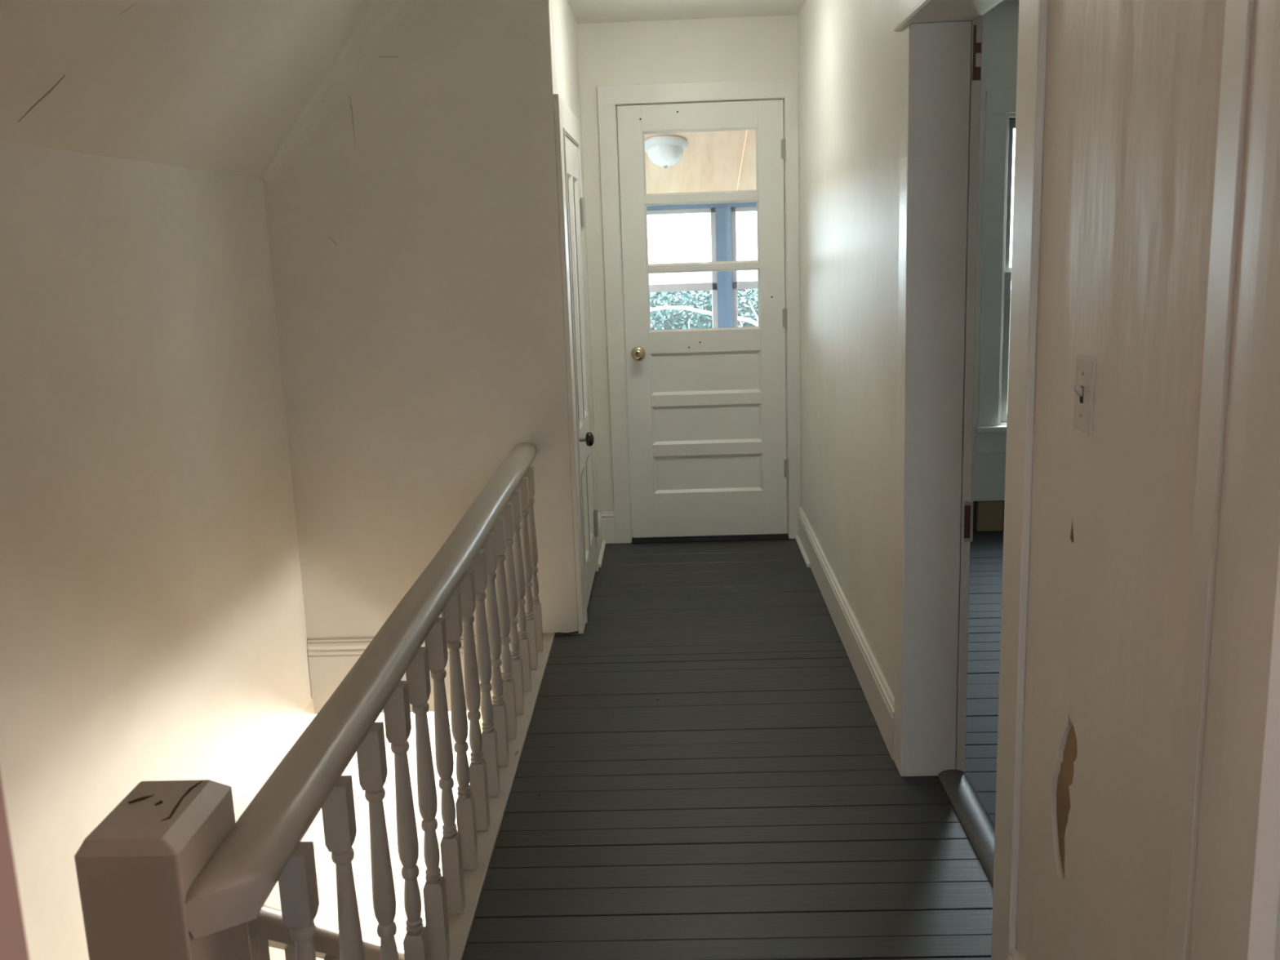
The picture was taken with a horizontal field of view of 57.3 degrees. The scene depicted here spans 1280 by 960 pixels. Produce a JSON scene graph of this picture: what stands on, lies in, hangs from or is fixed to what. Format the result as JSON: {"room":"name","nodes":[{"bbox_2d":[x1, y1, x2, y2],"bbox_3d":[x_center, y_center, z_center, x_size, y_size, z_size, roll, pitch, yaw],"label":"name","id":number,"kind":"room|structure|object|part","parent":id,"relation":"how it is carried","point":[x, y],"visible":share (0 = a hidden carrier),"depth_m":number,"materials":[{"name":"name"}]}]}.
{"room":"upstairs hallway","nodes":[
{"label":"upstairs hallway","id":0,"kind":"room"},
{"bbox_2d":[0,773,29,959],"bbox_3d":[-0.902,0.368,-0.361,1.039,2.445,2.100,-2,12,2],"label":"wall","id":1,"kind":"structure","parent":0,"point":[13,943],"depth_m":0.66,"materials":[{"name":"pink paint"}]},
{"bbox_2d":[0,0,413,183],"bbox_3d":[-1.127,-0.833,1.264,0.718,0.897,5.759,-2,12,2],"label":"ceiling","id":2,"kind":"structure","parent":0,"point":[238,87],"depth_m":3.08,"materials":[{"name":"paint"}]},
{"bbox_2d":[0,141,471,959],"bbox_3d":[-1.328,1.289,3.417,0.100,4.500,9.100,-2,12,2],"label":"wall","id":3,"kind":"structure","parent":0,"point":[153,624],"depth_m":3.10,"materials":[{"name":"paint"}]},
{"bbox_2d":[262,0,598,714],"bbox_3d":[-0.800,-0.972,5.847,1.135,3.105,3.397,-2,12,2],"label":"wall","id":4,"kind":"structure","parent":0,"point":[414,234],"depth_m":4.20,"materials":[{"name":"paint"}]},
{"bbox_2d":[306,635,511,698],"bbox_3d":[-0.818,0.709,4.459,0.883,0.234,0.017,-2,12,2],"label":"baseboard","id":5,"kind":"structure","parent":4,"relation":"attached to","point":[330,660],"depth_m":4.46,"materials":[{"name":"paint"}]},
{"bbox_2d":[553,93,598,633],"bbox_3d":[-0.241,-0.470,4.694,0.024,1.952,0.951,-2,12,2],"label":"trim","id":6,"kind":"structure","parent":4,"relation":"attached to","point":[566,124],"depth_m":4.31,"materials":[{"name":"paint"}]},
{"bbox_2d":[565,136,599,608],"bbox_3d":[-0.223,-0.425,4.734,0.097,1.822,0.721,-2,12,2],"label":"door","id":7,"kind":"structure","parent":4,"relation":"in","point":[576,206],"depth_m":4.77,"materials":[{"name":"paint"}]},
{"bbox_3d":[-0.191,-0.155,4.468,0.032,0.056,0.056,-2,12,2],"label":"knob","id":8,"kind":"part","parent":7,"relation":"part of","materials":[{"name":"black metal"}]},
{"bbox_2d":[598,540,605,567],"bbox_3d":[-0.180,0.345,5.519,0.014,0.018,0.424,-2,12,2],"label":"trim","id":9,"kind":"structure","parent":4,"relation":"attached to","point":[603,544],"depth_m":5.50,"materials":[{"name":"paint"}]},
{"bbox_2d":[597,511,615,558],"bbox_3d":[-0.166,0.270,5.534,0.078,0.157,0.392,-2,12,2],"label":"baseboard","id":10,"kind":"structure","parent":4,"relation":"attached to","point":[606,533],"depth_m":5.70,"materials":[{"name":"paint"}]},
{"bbox_2d":[479,710,483,733],"bbox_3d":[0.879,1.322,8.069,4.220,2.600,0.100,-2,12,2],"label":"wall","id":11,"kind":"structure","parent":0,"point":[481,721],"depth_m":8.14,"materials":[{"name":"paint"}]},
{"bbox_2d":[644,129,756,193],"bbox_3d":[-0.325,-1.915,6.620,3.450,0.664,2.379,-2,12,2],"label":"ceiling","id":12,"kind":"structure","parent":0,"point":[723,160],"depth_m":7.09,"materials":[{"name":"brown wood"}]},
{"bbox_2d":[644,134,688,168],"bbox_3d":[0.143,-1.858,6.656,0.260,0.176,0.253,-2,12,2],"label":"ceiling light","id":13,"kind":"object","parent":12,"relation":"attached to","point":[665,151],"visible":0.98,"depth_m":6.57,"materials":[{"name":"white glass"}]},
{"bbox_3d":[0.144,-1.837,6.650,0.206,0.122,0.200,-2,12,2],"label":"lamp shade","id":14,"kind":"part","parent":13,"relation":"part of","materials":[{"name":"white glass"}]},
{"bbox_2d":[646,202,756,328],"bbox_3d":[-0.256,-1.028,8.011,3.450,1.900,0.112,-2,12,2],"label":"wall","id":15,"kind":"structure","parent":0,"point":[723,224],"depth_m":7.83,"materials":[{"name":"blue paint"}]},
{"bbox_2d":[646,207,718,328],"bbox_3d":[-0.214,-1.300,7.949,1.474,1.015,0.040,-2,12,2],"label":"window","id":16,"kind":"structure","parent":15,"relation":"in","point":[692,286],"depth_m":7.91,"materials":[{"name":"paint"}]},
{"bbox_2d":[730,206,757,327],"bbox_3d":[0.974,-1.334,7.913,0.708,1.015,0.040,-2,12,2],"label":"window","id":17,"kind":"structure","parent":15,"relation":"in","point":[740,285],"depth_m":7.90,"materials":[{"name":"paint"}]},
{"bbox_2d":[462,531,1003,959],"bbox_3d":[2.145,1.066,2.293,6.918,0.254,7.160,-2,12,2],"label":"floor","id":18,"kind":"structure","parent":0,"point":[706,770],"depth_m":3.13,"materials":[{"name":"grey wood"}]},
{"bbox_2d":[74,442,555,959],"bbox_3d":[-0.481,0.647,2.917,0.232,1.101,2.993,-2,12,2],"label":"stair railing","id":19,"kind":"object","parent":18,"relation":"on","point":[171,873],"visible":1,"depth_m":2.00,"materials":[{"name":"paint"}]},
{"bbox_3d":[-0.571,0.937,1.539,0.122,1.098,0.173,-2,12,2],"label":"newel post","id":20,"kind":"part","parent":19,"relation":"part of","materials":[{"name":"paint"}]},
{"bbox_3d":[-0.401,0.992,3.073,0.100,0.258,2.823,-2,12,2],"label":"rail","id":21,"kind":"part","parent":19,"relation":"part of","materials":[{"name":"paint"}]},
{"bbox_2d":[937,768,995,886],"bbox_3d":[0.836,0.885,2.732,0.078,0.019,0.908,-2,12,2],"label":"threshold","id":22,"kind":"object","parent":18,"relation":"on","point":[975,820],"visible":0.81,"depth_m":2.93,"materials":[{"name":"paint"}]},
{"bbox_2d":[567,0,1019,23],"bbox_3d":[2.409,-1.472,1.779,6.412,0.100,7.200,-2,12,2],"label":"ceiling","id":23,"kind":"structure","parent":0,"point":[584,11],"depth_m":5.01,"materials":[{"name":"paint"}]},
{"bbox_2d":[577,0,1018,515],"bbox_3d":[2.742,-0.969,5.476,6.005,2.445,0.142,-2,12,2],"label":"wall","id":24,"kind":"structure","parent":0,"point":[754,47],"depth_m":5.28,"materials":[{"name":"paint"}]},
{"bbox_2d":[597,78,800,543],"bbox_3d":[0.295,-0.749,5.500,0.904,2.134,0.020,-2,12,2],"label":"trim","id":25,"kind":"structure","parent":24,"relation":"attached to","point":[608,96],"depth_m":5.42,"materials":[{"name":"paint"}]},
{"bbox_2d":[617,99,788,537],"bbox_3d":[0.310,-0.716,5.500,0.763,2.024,0.106,-2,12,2],"label":"door","id":26,"kind":"structure","parent":24,"relation":"in","point":[707,406],"depth_m":5.57,"materials":[{"name":"paint"}]},
{"bbox_3d":[-0.009,-0.587,5.498,0.055,0.055,0.029,-2,12,2],"label":"knob","id":27,"kind":"part","parent":26,"relation":"part of","materials":[{"name":"gold metal"}]},
{"bbox_2d":[631,533,788,543],"bbox_3d":[0.342,0.275,5.771,0.761,0.016,0.160,-2,12,2],"label":"trim","id":28,"kind":"structure","parent":24,"relation":"attached to","point":[763,536],"depth_m":5.71,"materials":[{"name":"grey wood"}]},
{"bbox_2d":[973,500,1004,532],"bbox_3d":[3.311,0.125,5.694,4.745,0.177,0.132,-2,12,2],"label":"baseboard","id":29,"kind":"structure","parent":24,"relation":"attached to","point":[988,515],"depth_m":5.68,"materials":[{"name":"brown wood"}]},
{"bbox_2d":[973,88,1016,453],"bbox_3d":[1.911,-0.959,5.472,0.685,1.655,0.195,-2,12,2],"label":"window","id":30,"kind":"structure","parent":24,"relation":"in","point":[996,272],"depth_m":5.43,"materials":[{"name":"paint"}]},
{"bbox_3d":[1.909,-0.975,5.510,0.432,1.400,0.067,-2,12,2],"label":"sash","id":31,"kind":"part","parent":30,"relation":"part of","materials":[{"name":"paint"}]},
{"bbox_2d":[797,0,1226,959],"bbox_3d":[0.767,-0.446,3.286,0.156,2.445,4.471,-2,12,2],"label":"wall","id":32,"kind":"structure","parent":0,"point":[1132,87],"depth_m":1.73,"materials":[{"name":"paint"}]},
{"bbox_2d":[795,534,809,567],"bbox_3d":[0.754,0.327,5.445,0.014,0.018,0.502,-2,12,2],"label":"trim","id":33,"kind":"structure","parent":32,"relation":"attached to","point":[797,538],"depth_m":5.41,"materials":[{"name":"paint"}]},
{"bbox_2d":[797,506,893,759],"bbox_3d":[0.743,0.458,4.474,0.017,0.157,2.458,-2,12,2],"label":"baseboard","id":34,"kind":"structure","parent":32,"relation":"attached to","point":[877,691],"depth_m":4.00,"materials":[{"name":"paint"}]},
{"bbox_2d":[893,0,941,31],"bbox_3d":[0.628,-1.001,2.338,0.030,0.016,1.155,-2,12,2],"label":"trim","id":35,"kind":"structure","parent":32,"relation":"attached to","point":[922,7],"depth_m":2.68,"materials":[{"name":"paint"}]},
{"bbox_2d":[905,0,1003,776],"bbox_3d":[0.758,-0.060,2.537,0.168,1.954,0.946,-2,12,2],"label":"trim","id":36,"kind":"structure","parent":32,"relation":"attached to","point":[947,55],"depth_m":2.96,"materials":[{"name":"paint"}]},
{"bbox_3d":[0.851,0.107,3.038,0.022,0.107,0.011,-2,12,2],"label":"strike plate","id":37,"kind":"part","parent":36,"relation":"part of","materials":[{"name":"metal"}]},
{"bbox_2d":[893,0,1048,959],"bbox_3d":[0.666,-0.111,2.525,0.018,2.065,1.124,-2,12,2],"label":"trim","id":38,"kind":"structure","parent":32,"relation":"attached to","point":[1033,14],"depth_m":2.07,"materials":[{"name":"paint"}]},
{"bbox_2d":[1008,949,1022,959],"bbox_3d":[0.678,1.000,1.866,0.017,0.157,0.611,-2,12,2],"label":"baseboard","id":39,"kind":"structure","parent":32,"relation":"attached to","point":[1015,955],"depth_m":2.14,"materials":[{"name":"paint"}]},
{"bbox_2d":[1073,354,1095,435],"bbox_3d":[0.641,-0.125,1.706,0.018,0.110,0.071,-2,12,2],"label":"light switch","id":40,"kind":"object","parent":32,"relation":"attached to","point":[1085,370],"visible":1,"depth_m":1.70,"materials":[{"name":"white plastic"}]},
{"bbox_2d":[1165,0,1279,959],"bbox_3d":[0.629,0.185,1.262,0.029,2.000,0.245,-2,12,2],"label":"trim","id":41,"kind":"structure","parent":32,"relation":"attached to","point":[1224,889],"depth_m":1.20,"materials":[{"name":"paint"}]},
{"bbox_3d":[0.809,3.481,3.820,4.020,0.100,9.100,-2,12,2],"label":"floor","id":42,"kind":"structure","parent":0,"visible":0},
{"bbox_3d":[-0.830,2.174,3.561,0.834,2.675,3.301,-2,12,2],"label":"stairs","id":43,"kind":"structure","parent":42,"relation":"on","visible":0},
{"bbox_2d":[247,904,404,959],"bbox_3d":[-0.482,1.677,3.309,0.056,2.954,3.000,-2,12,2],"label":"stair handrail","id":44,"kind":"object","parent":43,"relation":"on","point":[268,929],"visible":0.34,"depth_m":1.78,"materials":[{"name":"paint"}]},
{"bbox_3d":[0.680,0.273,-0.170,0.156,2.445,2.590,-2,12,2],"label":"wall","id":45,"kind":"structure","parent":0,"visible":0},
{"bbox_2d":[1274,893,1279,959],"bbox_3d":[0.701,0.224,0.813,0.172,2.100,1.135,-2,12,2],"label":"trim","id":46,"kind":"structure","parent":45,"relation":"attached to","point":[1277,954],"depth_m":1.19,"materials":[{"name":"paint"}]},
{"bbox_3d":[1.376,-5.138,49.062,120.000,0.200,81.800,-2,12,2],"label":"ground","id":47,"kind":"structure","parent":0,"visible":0},
{"bbox_2d":[649,281,758,329],"bbox_3d":[0.502,-0.067,13.341,7.183,4.431,4.416,-2,12,2],"label":"tree","id":48,"kind":"object","parent":47,"relation":"on","point":[666,310],"visible":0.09,"depth_m":12.32,"materials":[{"name":"green plant"}]}
]}

